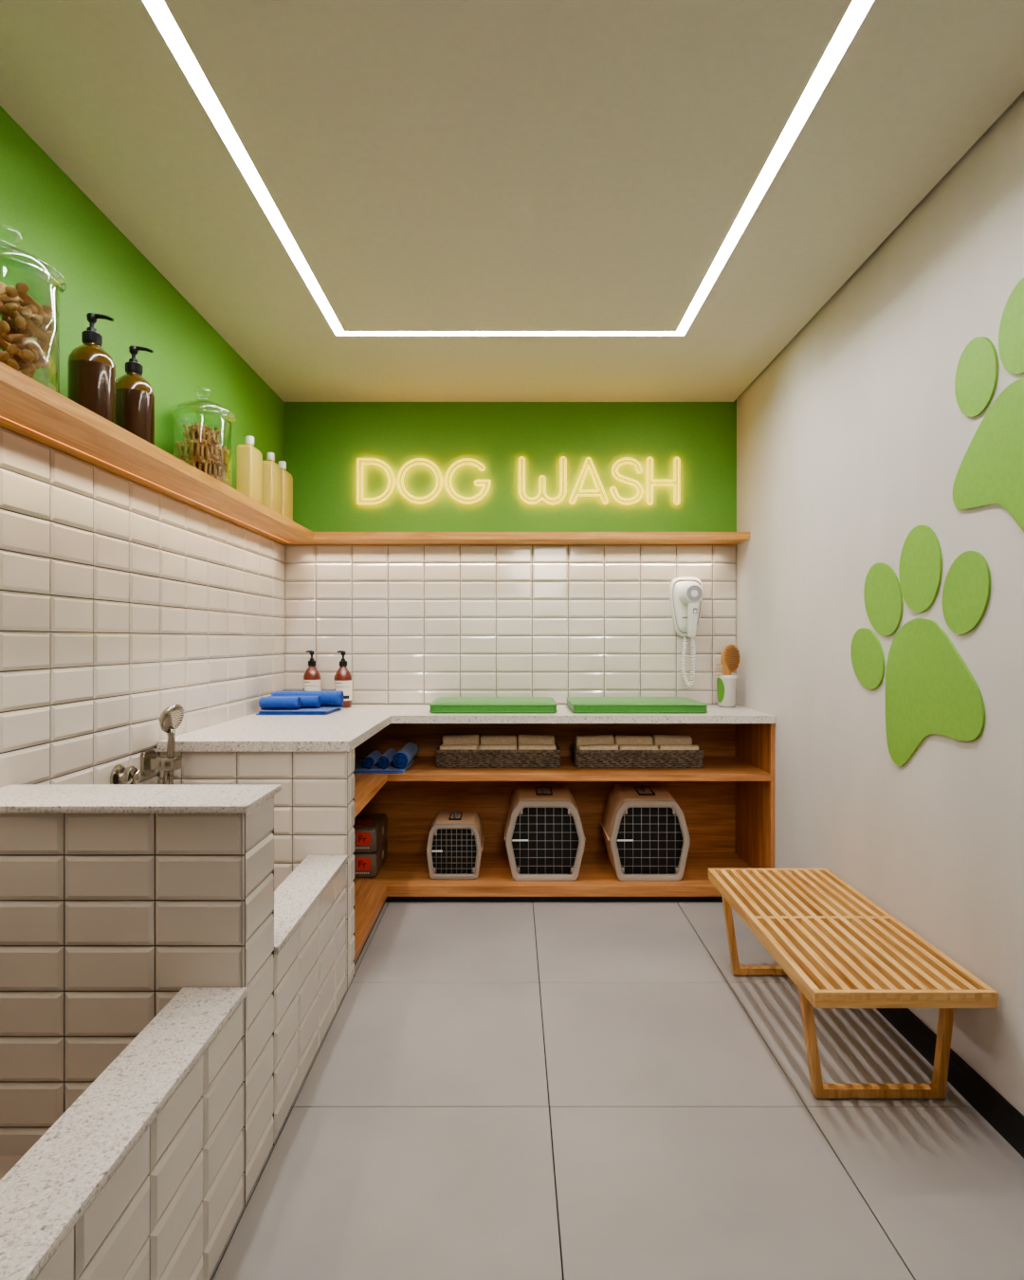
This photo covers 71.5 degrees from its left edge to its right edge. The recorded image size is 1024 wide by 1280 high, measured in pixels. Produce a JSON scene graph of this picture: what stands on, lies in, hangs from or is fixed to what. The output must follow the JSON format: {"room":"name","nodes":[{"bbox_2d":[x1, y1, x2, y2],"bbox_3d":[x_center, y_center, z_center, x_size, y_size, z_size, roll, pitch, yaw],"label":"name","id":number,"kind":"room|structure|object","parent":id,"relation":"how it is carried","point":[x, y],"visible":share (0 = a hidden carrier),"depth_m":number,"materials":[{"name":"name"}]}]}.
{"room":"pet grooming room","nodes":[
{"label":"pet grooming room","id":0,"kind":"room"},
{"bbox_2d":[0,106,285,787],"bbox_3d":[-1.320,-0.092,1.024,0.129,2.697,6.047,0,0,0],"label":"wall","id":1,"kind":"structure","parent":0,"point":[123,601],"depth_m":2.25,"materials":[{"name":"tile"}]},
{"bbox_2d":[109,764,140,784],"bbox_3d":[-1.226,0.438,2.262,0.060,0.084,0.084,0,0,0],"label":"tap","id":2,"kind":"object","parent":1,"relation":"attached to","point":[119,775],"visible":0.84,"depth_m":2.25,"materials":[{"name":"silver metal"}]},
{"bbox_2d":[140,704,183,784],"bbox_3d":[-1.195,0.493,2.426,0.120,0.548,0.126,0,0,0],"label":"shower","id":3,"kind":"object","parent":1,"relation":"attached to","point":[171,718],"visible":0.75,"depth_m":2.42,"materials":[{"name":"silver metal"}]},
{"bbox_2d":[0,361,749,545],"bbox_3d":[-0.009,-0.546,1.024,2.512,0.037,5.847,0,0,0],"label":"wall shelf","id":4,"kind":"object","parent":1,"relation":"attached to","point":[29,409],"visible":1,"depth_m":2.45,"materials":[{"name":"brown wood"}]},
{"bbox_2d":[0,223,67,392],"bbox_3d":[-1.147,-0.751,1.616,0.231,0.373,0.231,0,0,10],"label":"glass jar","id":5,"kind":"object","parent":4,"relation":"on","point":[54,292],"visible":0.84,"depth_m":1.66,"materials":[{"name":"glass"}]},
{"bbox_2d":[0,320,12,344],"bbox_3d":[-1.151,-0.687,1.567,0.118,0.075,0.030,0,0,13],"label":"biscuit","id":6,"kind":"object","parent":5,"relation":"in","point":[5,328],"visible":1,"depth_m":1.55,"materials":[{"name":"food"}]},
{"bbox_2d":[0,281,14,294],"bbox_3d":[-1.148,-0.760,1.571,0.046,0.096,0.092,0,0,12],"label":"biscuit","id":7,"kind":"object","parent":5,"relation":"in","point":[3,286],"visible":0.58,"depth_m":1.59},
{"bbox_2d":[0,344,18,362],"bbox_3d":[-1.123,-0.622,1.597,0.036,0.054,0.117,0,0,-27],"label":"biscuit","id":8,"kind":"object","parent":5,"relation":"in","point":[12,349],"visible":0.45,"depth_m":1.55,"materials":[{"name":"food"}]},
{"bbox_2d":[0,300,19,311],"bbox_3d":[-1.154,-0.731,1.574,0.115,0.061,0.043,0,0,-15],"label":"biscuit","id":9,"kind":"object","parent":5,"relation":"in","point":[12,305],"visible":0.98,"depth_m":1.57,"materials":[{"name":"food"}]},
{"bbox_2d":[2,359,19,371],"bbox_3d":[-1.144,-0.614,1.565,0.114,0.059,0.045,0,0,-13],"label":"biscuit","id":10,"kind":"object","parent":5,"relation":"in","point":[11,363],"visible":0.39,"depth_m":1.56,"materials":[{"name":"food"}]},
{"bbox_2d":[0,302,22,316],"bbox_3d":[-1.165,-0.771,1.597,0.048,0.045,0.114,0,0,15],"label":"biscuit","id":11,"kind":"object","parent":5,"relation":"in","point":[20,306],"visible":0.16,"depth_m":1.64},
{"bbox_2d":[0,294,27,308],"bbox_3d":[-1.128,-0.759,1.580,0.041,0.075,0.112,0,0,2],"label":"biscuit","id":12,"kind":"object","parent":5,"relation":"in","point":[3,298],"visible":0.62,"depth_m":1.59,"materials":[{"name":"food"}]},
{"bbox_2d":[1,310,25,331],"bbox_3d":[-1.149,-0.730,1.640,0.118,0.065,0.031,0,0,43],"label":"biscuit","id":13,"kind":"object","parent":5,"relation":"in","point":[14,314],"visible":0.43,"depth_m":1.63,"materials":[{"name":"food"}]},
{"bbox_2d":[0,337,35,365],"bbox_3d":[-1.114,-0.650,1.564,0.106,0.066,0.050,0,0,-36],"label":"biscuit","id":14,"kind":"object","parent":5,"relation":"in","point":[27,356],"visible":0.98,"depth_m":1.57,"materials":[{"name":"food"}]},
{"bbox_2d":[14,355,24,368],"bbox_3d":[-1.176,-0.628,1.618,0.117,0.058,0.035,0,0,-20],"label":"biscuit","id":15,"kind":"object","parent":5,"relation":"in","point":[16,357],"visible":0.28,"depth_m":1.63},
{"bbox_2d":[1,336,38,360],"bbox_3d":[-1.115,-0.660,1.604,0.117,0.062,0.037,0,0,22],"label":"biscuit","id":16,"kind":"object","parent":5,"relation":"in","point":[27,343],"visible":0.41,"depth_m":1.58,"materials":[{"name":"food"}]},
{"bbox_2d":[2,302,37,315],"bbox_3d":[-1.140,-0.749,1.605,0.117,0.057,0.031,0,0,-36],"label":"biscuit","id":17,"kind":"object","parent":5,"relation":"in","point":[31,307],"visible":0.23,"depth_m":1.62,"materials":[{"name":"food"}]},
{"bbox_2d":[0,341,46,363],"bbox_3d":[-1.125,-0.662,1.637,0.116,0.050,0.038,0,0,18],"label":"biscuit","id":18,"kind":"object","parent":5,"relation":"in","point":[42,357],"visible":0.31,"depth_m":1.62,"materials":[{"name":"food"}]},
{"bbox_2d":[8,328,37,343],"bbox_3d":[-1.132,-0.676,1.592,0.118,0.070,0.027,0,0,-35],"label":"biscuit","id":19,"kind":"object","parent":5,"relation":"in","point":[27,333],"visible":0.66,"depth_m":1.61,"materials":[{"name":"food"}]},
{"bbox_2d":[18,366,30,374],"bbox_3d":[-1.146,-0.598,1.620,0.115,0.042,0.045,0,0,28],"label":"biscuit","id":20,"kind":"object","parent":5,"relation":"in","point":[24,370],"visible":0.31,"depth_m":1.60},
{"bbox_2d":[0,310,53,331],"bbox_3d":[-1.141,-0.754,1.669,0.116,0.047,0.043,0,0,-5],"label":"biscuit","id":21,"kind":"object","parent":5,"relation":"in","point":[50,328],"visible":0.21,"depth_m":1.66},
{"bbox_2d":[5,281,53,314],"bbox_3d":[-1.100,-0.773,1.623,0.045,0.041,0.115,0,0,-2],"label":"biscuit","id":22,"kind":"object","parent":5,"relation":"in","point":[20,290],"visible":0.84,"depth_m":1.59,"materials":[{"name":"food"}]},
{"bbox_2d":[9,313,53,333],"bbox_3d":[-1.110,-0.723,1.638,0.114,0.036,0.051,0,0,27],"label":"biscuit","id":23,"kind":"object","parent":5,"relation":"in","point":[36,319],"visible":0.6,"depth_m":1.62,"materials":[{"name":"food"}]},
{"bbox_2d":[23,360,42,378],"bbox_3d":[-1.128,-0.612,1.660,0.114,0.075,0.039,0,0,44],"label":"biscuit","id":24,"kind":"object","parent":5,"relation":"in","point":[36,364],"visible":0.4,"depth_m":1.63,"materials":[{"name":"food"}]},
{"bbox_2d":[14,306,55,351],"bbox_3d":[-1.084,-0.706,1.619,0.028,0.065,0.118,0,0,-1],"label":"biscuit","id":25,"kind":"object","parent":5,"relation":"in","point":[22,320],"visible":1,"depth_m":1.61,"materials":[{"name":"food"}]},
{"bbox_2d":[23,352,50,367],"bbox_3d":[-1.142,-0.650,1.661,0.117,0.061,0.033,0,0,-16],"label":"biscuit","id":26,"kind":"object","parent":5,"relation":"in","point":[46,364],"visible":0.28,"depth_m":1.67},
{"bbox_2d":[35,312,55,352],"bbox_3d":[-1.103,-0.709,1.663,0.088,0.096,0.048,0,0,32],"label":"biscuit","id":27,"kind":"object","parent":5,"relation":"in","point":[44,327],"visible":0.26,"depth_m":1.66,"materials":[{"name":"food"}]},
{"bbox_2d":[67,312,115,423],"bbox_3d":[-1.149,-0.729,1.947,0.116,0.328,0.114,0,0,0],"label":"pump bottle","id":28,"kind":"object","parent":4,"relation":"on","point":[91,371],"visible":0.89,"depth_m":1.91,"materials":[{"name":"brown"}]},
{"bbox_2d":[115,346,154,445],"bbox_3d":[-1.149,-0.729,2.162,0.116,0.328,0.114,0,0,0],"label":"pump bottle","id":29,"kind":"object","parent":4,"relation":"on","point":[135,395],"visible":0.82,"depth_m":2.12,"materials":[{"name":"brown"}]},
{"bbox_2d":[168,386,236,486],"bbox_3d":[-1.147,-0.751,2.640,0.231,0.373,0.231,0,0,-10],"label":"glass jar","id":30,"kind":"object","parent":4,"relation":"on","point":[175,415],"visible":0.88,"depth_m":2.62,"materials":[{"name":"glass"}]},
{"bbox_2d":[175,440,182,459],"bbox_3d":[-1.212,-0.687,2.594,0.024,0.073,0.032,0,0,8],"label":"treat","id":31,"kind":"object","parent":30,"relation":"in","point":[177,443],"visible":0.75,"depth_m":2.59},
{"bbox_2d":[181,438,190,457],"bbox_3d":[-1.182,-0.694,2.575,0.031,0.073,0.022,0,0,15],"label":"treat","id":32,"kind":"object","parent":30,"relation":"in","point":[186,441],"visible":0.96,"depth_m":2.57,"materials":[{"name":"food"}]},
{"bbox_2d":[182,423,190,443],"bbox_3d":[-1.186,-0.752,2.599,0.027,0.072,0.032,0,0,8],"label":"treat","id":33,"kind":"object","parent":30,"relation":"in","point":[185,426],"visible":0.79,"depth_m":2.59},
{"bbox_2d":[187,439,195,459],"bbox_3d":[-1.152,-0.683,2.560,0.021,0.073,0.031,0,0,5],"label":"treat","id":34,"kind":"object","parent":30,"relation":"in","point":[191,457],"visible":1,"depth_m":2.56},
{"bbox_2d":[190,426,196,447],"bbox_3d":[-1.156,-0.734,2.581,0.015,0.073,0.030,-1,1,-32],"label":"treat","id":35,"kind":"object","parent":30,"relation":"in","point":[192,429],"visible":0.81,"depth_m":2.58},
{"bbox_2d":[190,458,198,467],"bbox_3d":[-1.149,-0.619,2.572,0.030,0.073,0.022,0,0,6],"label":"stick","id":36,"kind":"object","parent":30,"relation":"in","point":[193,461],"visible":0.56,"depth_m":2.56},
{"bbox_2d":[193,438,202,459],"bbox_3d":[-1.131,-0.685,2.561,0.031,0.072,0.026,0,0,-21],"label":"treat","id":37,"kind":"object","parent":30,"relation":"in","point":[195,441],"visible":1,"depth_m":2.56,"materials":[{"name":"food"}]},
{"bbox_2d":[194,422,202,441],"bbox_3d":[-1.138,-0.751,2.582,0.025,0.073,0.032,0,0,-2],"label":"treat","id":38,"kind":"object","parent":30,"relation":"in","point":[196,425],"visible":0.8,"depth_m":2.58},
{"bbox_2d":[199,458,202,470],"bbox_3d":[-1.128,-0.616,2.572,0.021,0.073,0.031,0,0,-21],"label":"stick","id":39,"kind":"object","parent":30,"relation":"in","point":[200,460],"visible":0.52,"depth_m":2.57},
{"bbox_2d":[198,443,205,464],"bbox_3d":[-1.124,-0.674,2.579,0.015,0.073,0.030,-2,-1,35],"label":"treat","id":40,"kind":"object","parent":30,"relation":"in","point":[202,447],"visible":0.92,"depth_m":2.58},
{"bbox_2d":[199,422,206,442],"bbox_3d":[-1.129,-0.755,2.600,0.021,0.073,0.030,0,0,30],"label":"treat","id":41,"kind":"object","parent":30,"relation":"in","point":[203,427],"visible":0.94,"depth_m":2.60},
{"bbox_2d":[202,439,207,458],"bbox_3d":[-1.114,-0.694,2.595,0.031,0.073,0.020,0,0,-2],"label":"stick","id":42,"kind":"object","parent":30,"relation":"in","point":[205,441],"visible":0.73,"depth_m":2.59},
{"bbox_2d":[201,458,210,473],"bbox_3d":[-1.107,-0.614,2.570,0.031,0.073,0.021,0,0,-44],"label":"treat","id":43,"kind":"object","parent":30,"relation":"in","point":[206,463],"visible":0.45,"depth_m":2.56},
{"bbox_2d":[204,441,211,461],"bbox_3d":[-1.102,-0.679,2.577,0.030,0.073,0.015,0,0,34],"label":"treat","id":44,"kind":"object","parent":30,"relation":"in","point":[208,445],"visible":1,"depth_m":2.57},
{"bbox_2d":[205,426,212,447],"bbox_3d":[-1.106,-0.742,2.599,0.031,0.073,0.019,0,0,39],"label":"treat","id":45,"kind":"object","parent":30,"relation":"in","point":[208,429],"visible":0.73,"depth_m":2.59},
{"bbox_2d":[208,458,214,477],"bbox_3d":[-1.099,-0.623,2.590,0.031,0.073,0.019,0,0,-2],"label":"treat","id":46,"kind":"object","parent":30,"relation":"in","point":[212,460],"visible":0.62,"depth_m":2.58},
{"bbox_2d":[206,438,216,458],"bbox_3d":[-1.095,-0.697,2.594,0.031,0.073,0.021,0,0,-3],"label":"treat","id":47,"kind":"object","parent":30,"relation":"in","point":[211,441],"visible":0.95,"depth_m":2.59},
{"bbox_2d":[210,430,218,449],"bbox_3d":[-1.097,-0.734,2.617,0.018,0.073,0.030,0,0,41],"label":"treat","id":48,"kind":"object","parent":30,"relation":"in","point":[212,432],"visible":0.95,"depth_m":2.61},
{"bbox_2d":[211,460,219,480],"bbox_3d":[-1.087,-0.618,2.605,0.032,0.073,0.025,0,0,-4],"label":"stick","id":49,"kind":"object","parent":30,"relation":"in","point":[215,463],"visible":0.72,"depth_m":2.60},
{"bbox_2d":[214,440,219,460],"bbox_3d":[-1.084,-0.693,2.610,0.018,0.073,0.030,0,0,-27],"label":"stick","id":50,"kind":"object","parent":49,"relation":"on","point":[216,443],"visible":1,"depth_m":2.60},
{"bbox_2d":[215,429,219,447],"bbox_3d":[-1.090,-0.739,2.632,0.031,0.073,0.020,0,0,45],"label":"stick","id":51,"kind":"object","parent":30,"relation":"in","point":[216,430],"visible":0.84,"depth_m":2.63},
{"bbox_2d":[217,460,222,480],"bbox_3d":[-1.079,-0.624,2.623,0.015,0.073,0.030,0,0,36],"label":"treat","id":52,"kind":"object","parent":30,"relation":"in","point":[219,466],"visible":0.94,"depth_m":2.62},
{"bbox_2d":[218,446,225,467],"bbox_3d":[-1.072,-0.675,2.630,0.015,0.073,0.030,-1,0,25],"label":"treat","id":53,"kind":"object","parent":30,"relation":"in","point":[222,450],"visible":1,"depth_m":2.62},
{"bbox_2d":[220,461,228,480],"bbox_3d":[-1.070,-0.625,2.639,0.032,0.073,0.026,0,0,44],"label":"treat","id":54,"kind":"object","parent":30,"relation":"in","point":[226,464],"visible":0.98,"depth_m":2.63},
{"bbox_2d":[223,449,230,470],"bbox_3d":[-1.073,-0.675,2.664,0.026,0.072,0.031,0,0,9],"label":"treat","id":55,"kind":"object","parent":30,"relation":"in","point":[228,452],"visible":0.66,"depth_m":2.66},
{"bbox_2d":[236,436,262,504],"bbox_3d":[-1.153,-0.729,3.125,0.066,0.328,0.144,0,0,0],"label":"bottle","id":56,"kind":"object","parent":4,"relation":"on","point":[248,459],"visible":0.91,"depth_m":3.06,"materials":[{"name":"beige"}]},
{"bbox_2d":[262,452,282,514],"bbox_3d":[-1.153,-0.729,3.397,0.066,0.328,0.144,0,0,0],"label":"bottle","id":57,"kind":"object","parent":4,"relation":"on","point":[272,473],"visible":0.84,"depth_m":3.34,"materials":[{"name":"beige"}]},
{"bbox_2d":[278,460,292,520],"bbox_3d":[-1.153,-0.729,3.567,0.066,0.328,0.144,0,0,0],"label":"bottle","id":58,"kind":"object","parent":4,"relation":"on","point":[287,479],"visible":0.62,"depth_m":3.55,"materials":[{"name":"beige"}]},
{"bbox_2d":[284,399,736,704],"bbox_3d":[-0.009,-0.092,4.002,2.512,2.697,0.129,0,0,0],"label":"wall","id":59,"kind":"structure","parent":0,"point":[412,624],"depth_m":3.94,"materials":[{"name":"tile"}]},
{"bbox_2d":[356,457,490,504],"bbox_3d":[-0.488,-0.875,3.923,0.731,0.251,0.011,0,0,0],"label":"sign","id":60,"kind":"object","parent":59,"relation":"attached to","point":[402,480],"depth_m":3.92,"materials":[{"name":"yellow"}]},
{"bbox_2d":[518,456,566,504],"bbox_3d":[0.170,-0.880,3.923,0.261,0.261,0.011,0,0,0],"label":"sign","id":61,"kind":"object","parent":59,"relation":"attached to","point":[539,481],"depth_m":3.92,"materials":[{"name":"yellow"}]},
{"bbox_2d":[568,457,608,504],"bbox_3d":[0.423,-0.877,3.923,0.214,0.256,0.011,0,0,0],"label":"sign","id":62,"kind":"object","parent":59,"relation":"attached to","point":[588,466],"depth_m":3.92,"materials":[{"name":"yellow"}]},
{"bbox_2d":[610,457,680,505],"bbox_3d":[0.736,-0.875,3.923,0.381,0.261,0.011,0,0,0],"label":"sign","id":63,"kind":"object","parent":59,"relation":"attached to","point":[679,461],"depth_m":3.92,"materials":[{"name":"yellow"}]},
{"bbox_2d":[669,577,704,687],"bbox_3d":[0.960,-0.044,3.858,0.178,0.605,0.159,0,0,0],"label":"hair dryer","id":64,"kind":"object","parent":59,"relation":"attached to","point":[686,594],"visible":1,"depth_m":3.87,"materials":[{"name":"white plastic"}]},
{"bbox_2d":[686,585,702,602],"bbox_3d":[0.970,-0.248,3.781,0.088,0.088,0.004,0,0,0],"label":"grille","id":65,"kind":"object","parent":64,"relation":"attached to","point":[694,593],"depth_m":3.78,"materials":[{"name":"white plastic"}]},
{"bbox_2d":[0,0,1023,402],"bbox_3d":[-0.067,-1.381,1.024,2.596,0.120,6.047,0,0,0],"label":"ceiling","id":66,"kind":"structure","parent":0,"point":[488,200],"depth_m":1.96,"materials":[{"name":"paint"}]},
{"bbox_2d":[146,0,869,331],"bbox_3d":[-0.008,-1.341,1.970,1.509,0.008,2.237,0,0,0],"label":"ceiling light strip","id":67,"kind":"object","parent":66,"relation":"attached to","point":[159,8],"visible":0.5,"depth_m":1.89,"materials":[{"name":"white"}]},
{"bbox_2d":[208,901,1023,1279],"bbox_3d":[-0.009,1.310,1.024,2.712,0.120,6.047,0,0,0],"label":"floor","id":68,"kind":"structure","parent":0,"point":[494,1090],"depth_m":1.80,"materials":[{"name":"tile"}]},
{"bbox_2d":[0,748,354,1279],"bbox_3d":[-0.916,0.806,0.376,0.677,0.888,4.549,0,0,0],"label":"bath","id":69,"kind":"object","parent":68,"relation":"on","point":[177,959],"visible":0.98,"depth_m":1.56,"materials":[{"name":"tile"}]},
{"bbox_2d":[354,723,774,965],"bbox_3d":[-0.004,0.822,3.288,2.498,0.856,1.266,0,0,0],"label":"shelving unit","id":70,"kind":"object","parent":68,"relation":"on","point":[727,804],"visible":0.36,"depth_m":3.73,"materials":[{"name":"brown wood"}]},
{"bbox_2d":[354,837,387,877],"bbox_3d":[-0.795,1.105,3.637,0.269,0.124,0.326,0,0,0],"label":"pack","id":71,"kind":"object","parent":70,"relation":"on","point":[367,865],"visible":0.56,"depth_m":3.48,"materials":[{"name":"plastic"}]},
{"bbox_2d":[354,813,387,852],"bbox_3d":[-0.795,0.982,3.637,0.269,0.124,0.326,0,0,0],"label":"pack","id":72,"kind":"object","parent":71,"relation":"on","point":[371,830],"visible":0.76,"depth_m":3.51,"materials":[{"name":"plastic"}]},
{"bbox_2d":[354,759,414,773],"bbox_3d":[-0.709,0.631,3.558,0.395,0.012,0.325,0,0,0],"label":"folded towel","id":73,"kind":"object","parent":70,"relation":"on","point":[359,768],"visible":0.56,"depth_m":3.44,"materials":[{"name":"fabric"}]},
{"bbox_2d":[362,749,382,768],"bbox_3d":[-0.693,0.594,3.535,0.056,0.061,0.210,0,0,0],"label":"rolled towel","id":74,"kind":"object","parent":73,"relation":"on","point":[371,759],"visible":0.98,"depth_m":3.45,"materials":[{"name":"fabric"}]},
{"bbox_2d":[377,748,397,768],"bbox_3d":[-0.622,0.593,3.565,0.058,0.063,0.270,0,0,0],"label":"rolled towel","id":75,"kind":"object","parent":73,"relation":"on","point":[386,758],"visible":0.97,"depth_m":3.46,"materials":[{"name":"fabric"}]},
{"bbox_2d":[392,742,419,768],"bbox_3d":[-0.537,0.584,3.610,0.077,0.081,0.360,0,0,1],"label":"rolled towel","id":76,"kind":"object","parent":73,"relation":"on","point":[404,756],"visible":1,"depth_m":3.47,"materials":[{"name":"fabric"}]},
{"bbox_2d":[426,810,484,878],"bbox_3d":[-0.283,1.015,3.600,0.276,0.304,0.276,0,0,0],"label":"pet carrier","id":77,"kind":"object","parent":70,"relation":"on","point":[455,841],"visible":1,"depth_m":3.51,"materials":[{"name":"brown plastic"}]},
{"bbox_2d":[156,704,775,751],"bbox_3d":[-0.004,0.376,3.224,2.500,0.036,1.424,0,0,0],"label":"countertop","id":78,"kind":"structure","parent":70,"relation":"on","point":[344,729],"depth_m":3.18,"materials":[{"name":"stone"}]},
{"bbox_2d":[256,706,342,714],"bbox_3d":[-1.045,0.349,3.522,0.351,0.019,0.275,0,0,0],"label":"folded towel","id":79,"kind":"object","parent":78,"relation":"on","point":[322,710],"visible":0.8,"depth_m":3.39,"materials":[{"name":"fabric"}]},
{"bbox_2d":[258,696,300,710],"bbox_3d":[-1.127,0.307,3.455,0.185,0.062,0.057,0,0,0],"label":"rolled towel","id":80,"kind":"object","parent":79,"relation":"on","point":[265,703],"visible":1,"depth_m":3.43,"materials":[{"name":"fabric"}]},
{"bbox_2d":[267,695,320,708],"bbox_3d":[-1.083,0.307,3.526,0.255,0.062,0.057,0,0,0],"label":"rolled towel","id":81,"kind":"object","parent":79,"relation":"on","point":[306,702],"visible":0.38,"depth_m":3.51,"materials":[{"name":"fabric"}]},
{"bbox_2d":[271,691,344,706],"bbox_3d":[-1.037,0.298,3.607,0.350,0.081,0.077,0,0,0],"label":"rolled towel","id":82,"kind":"object","parent":79,"relation":"on","point":[327,698],"visible":0.45,"depth_m":3.58,"materials":[{"name":"fabric"}]},
{"bbox_2d":[302,650,321,691],"bbox_3d":[-1.086,0.207,3.859,0.095,0.302,0.095,0,0,0],"label":"soap bottle","id":83,"kind":"object","parent":78,"relation":"on","point":[311,682],"visible":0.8,"depth_m":3.83,"materials":[{"name":"orange glass"}]},
{"bbox_2d":[333,650,352,708],"bbox_3d":[-0.900,0.207,3.789,0.095,0.302,0.095,0,0,0],"label":"soap bottle","id":84,"kind":"object","parent":78,"relation":"on","point":[342,680],"visible":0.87,"depth_m":3.76,"materials":[{"name":"orange glass"}]},
{"bbox_2d":[428,696,557,713],"bbox_3d":[-0.092,0.332,3.681,0.628,0.053,0.446,0,0,0],"label":"cushion","id":85,"kind":"object","parent":78,"relation":"on","point":[442,704],"visible":1,"depth_m":3.46,"materials":[{"name":"green fabric"}]},
{"bbox_2d":[566,696,707,713],"bbox_3d":[0.626,0.332,3.681,0.661,0.053,0.446,0,0,0],"label":"cushion","id":86,"kind":"object","parent":78,"relation":"on","point":[576,704],"visible":1,"depth_m":3.46,"materials":[{"name":"green fabric"}]},
{"bbox_2d":[715,674,737,707],"bbox_3d":[1.148,0.271,3.800,0.112,0.170,0.112,0,0,0],"label":"tumbler","id":87,"kind":"object","parent":78,"relation":"on","point":[726,685],"visible":0.98,"depth_m":3.76,"materials":[{"name":"white"}]},
{"bbox_2d":[716,676,724,702],"bbox_3d":[1.105,0.266,3.780,0.013,0.136,0.059,0,0,-25],"label":"sticker","id":88,"kind":"object","parent":87,"relation":"attached to","point":[720,680],"depth_m":3.77,"materials":[{"name":"green ceramic"}]},
{"bbox_2d":[715,663,729,676],"bbox_3d":[1.114,0.226,3.768,0.074,0.205,0.018,0,0,-2],"label":"comb","id":89,"kind":"object","parent":87,"relation":"in","point":[725,670],"visible":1,"depth_m":3.76,"materials":[{"name":"brown wood"}]},
{"bbox_2d":[720,644,740,675],"bbox_3d":[1.179,0.181,3.822,0.105,0.315,0.042,0,0,-12],"label":"brush","id":90,"kind":"object","parent":87,"relation":"in","point":[730,654],"visible":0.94,"depth_m":3.82,"materials":[{"name":"brown wood"}]},
{"bbox_2d":[435,742,560,767],"bbox_3d":[-0.070,0.591,3.665,0.626,0.091,0.259,0,0,0],"label":"wicker basket","id":91,"kind":"object","parent":70,"relation":"on","point":[445,758],"visible":0.88,"depth_m":3.54,"materials":[{"name":"black"}]},
{"bbox_2d":[439,734,479,749],"bbox_3d":[-0.267,0.564,3.660,0.193,0.133,0.226,0,0,0],"label":"folded cloth","id":92,"kind":"object","parent":91,"relation":"in","point":[456,741],"visible":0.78,"depth_m":3.70,"materials":[{"name":"fabric"}]},
{"bbox_2d":[478,734,516,749],"bbox_3d":[-0.070,0.566,3.659,0.193,0.130,0.225,0,0,0],"label":"folded cloth","id":93,"kind":"object","parent":91,"relation":"in","point":[487,741],"visible":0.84,"depth_m":3.70,"materials":[{"name":"fabric"}]},
{"bbox_2d":[517,734,556,749],"bbox_3d":[0.127,0.564,3.658,0.193,0.133,0.225,0,0,0],"label":"folded cloth","id":94,"kind":"object","parent":91,"relation":"in","point":[524,741],"visible":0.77,"depth_m":3.70,"materials":[{"name":"fabric"}]},
{"bbox_2d":[504,784,585,880],"bbox_3d":[0.161,0.953,3.619,0.400,0.428,0.366,0,0,0],"label":"pet carrier","id":95,"kind":"object","parent":70,"relation":"on","point":[544,837],"visible":1,"depth_m":3.49,"materials":[{"name":"brown plastic"}]},
{"bbox_2d":[571,742,703,767],"bbox_3d":[0.635,0.591,3.655,0.641,0.091,0.259,0,0,0],"label":"wicker basket","id":96,"kind":"object","parent":70,"relation":"on","point":[581,758],"visible":0.84,"depth_m":3.53,"materials":[{"name":"black"}]},
{"bbox_2d":[575,734,618,749],"bbox_3d":[0.433,0.564,3.650,0.198,0.133,0.226,0,0,0],"label":"folded cloth","id":97,"kind":"object","parent":96,"relation":"in","point":[595,741],"visible":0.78,"depth_m":3.69,"materials":[{"name":"fabric"}]},
{"bbox_2d":[614,735,658,749],"bbox_3d":[0.635,0.566,3.649,0.198,0.129,0.225,0,0,0],"label":"folded cloth","id":98,"kind":"object","parent":96,"relation":"in","point":[624,742],"visible":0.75,"depth_m":3.69,"materials":[{"name":"fabric"}]},
{"bbox_2d":[652,734,698,749],"bbox_3d":[0.837,0.564,3.648,0.198,0.133,0.225,0,0,0],"label":"folded cloth","id":99,"kind":"object","parent":96,"relation":"in","point":[663,741],"visible":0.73,"depth_m":3.69,"materials":[{"name":"fabric"}]},
{"bbox_2d":[600,784,690,880],"bbox_3d":[0.668,0.953,3.619,0.400,0.428,0.366,0,0,0],"label":"pet carrier","id":100,"kind":"object","parent":70,"relation":"on","point":[646,833],"visible":1,"depth_m":3.49,"materials":[{"name":"brown plastic"}]},
{"bbox_2d":[708,868,998,1099],"bbox_3d":[1.001,1.072,2.295,0.466,0.356,0.983,0,0,0],"label":"slatted bench","id":101,"kind":"object","parent":68,"relation":"on","point":[839,948],"visible":1,"depth_m":2.04,"materials":[{"name":"brown wood"}]},
{"bbox_2d":[736,91,1023,1115],"bbox_3d":[1.307,-0.092,1.034,0.120,2.697,6.067,0,0,0],"label":"wall","id":102,"kind":"structure","parent":0,"point":[855,437],"depth_m":2.31,"materials":[{"name":"paint"}]},
{"bbox_2d":[850,525,990,766],"bbox_3d":[1.243,0.027,2.226,0.007,0.753,0.752,0,0,0],"label":"print","id":103,"kind":"object","parent":102,"relation":"attached to","point":[930,689],"visible":1,"depth_m":2.15,"materials":[{"name":"plastic"}]},
{"bbox_2d":[876,1007,1023,1157],"bbox_3d":[1.240,1.205,0.730,0.013,0.090,5.260,0,0,0],"label":"baseboard","id":104,"kind":"structure","parent":102,"relation":"attached to","point":[993,1106],"depth_m":1.93,"materials":[{"name":"black"}]},
{"bbox_2d":[952,276,1023,531],"bbox_3d":[1.243,-0.552,1.681,0.007,0.654,0.640,0,0,0],"label":"print","id":105,"kind":"object","parent":102,"relation":"attached to","point":[991,470],"visible":1,"depth_m":1.82,"materials":[{"name":"plastic"}]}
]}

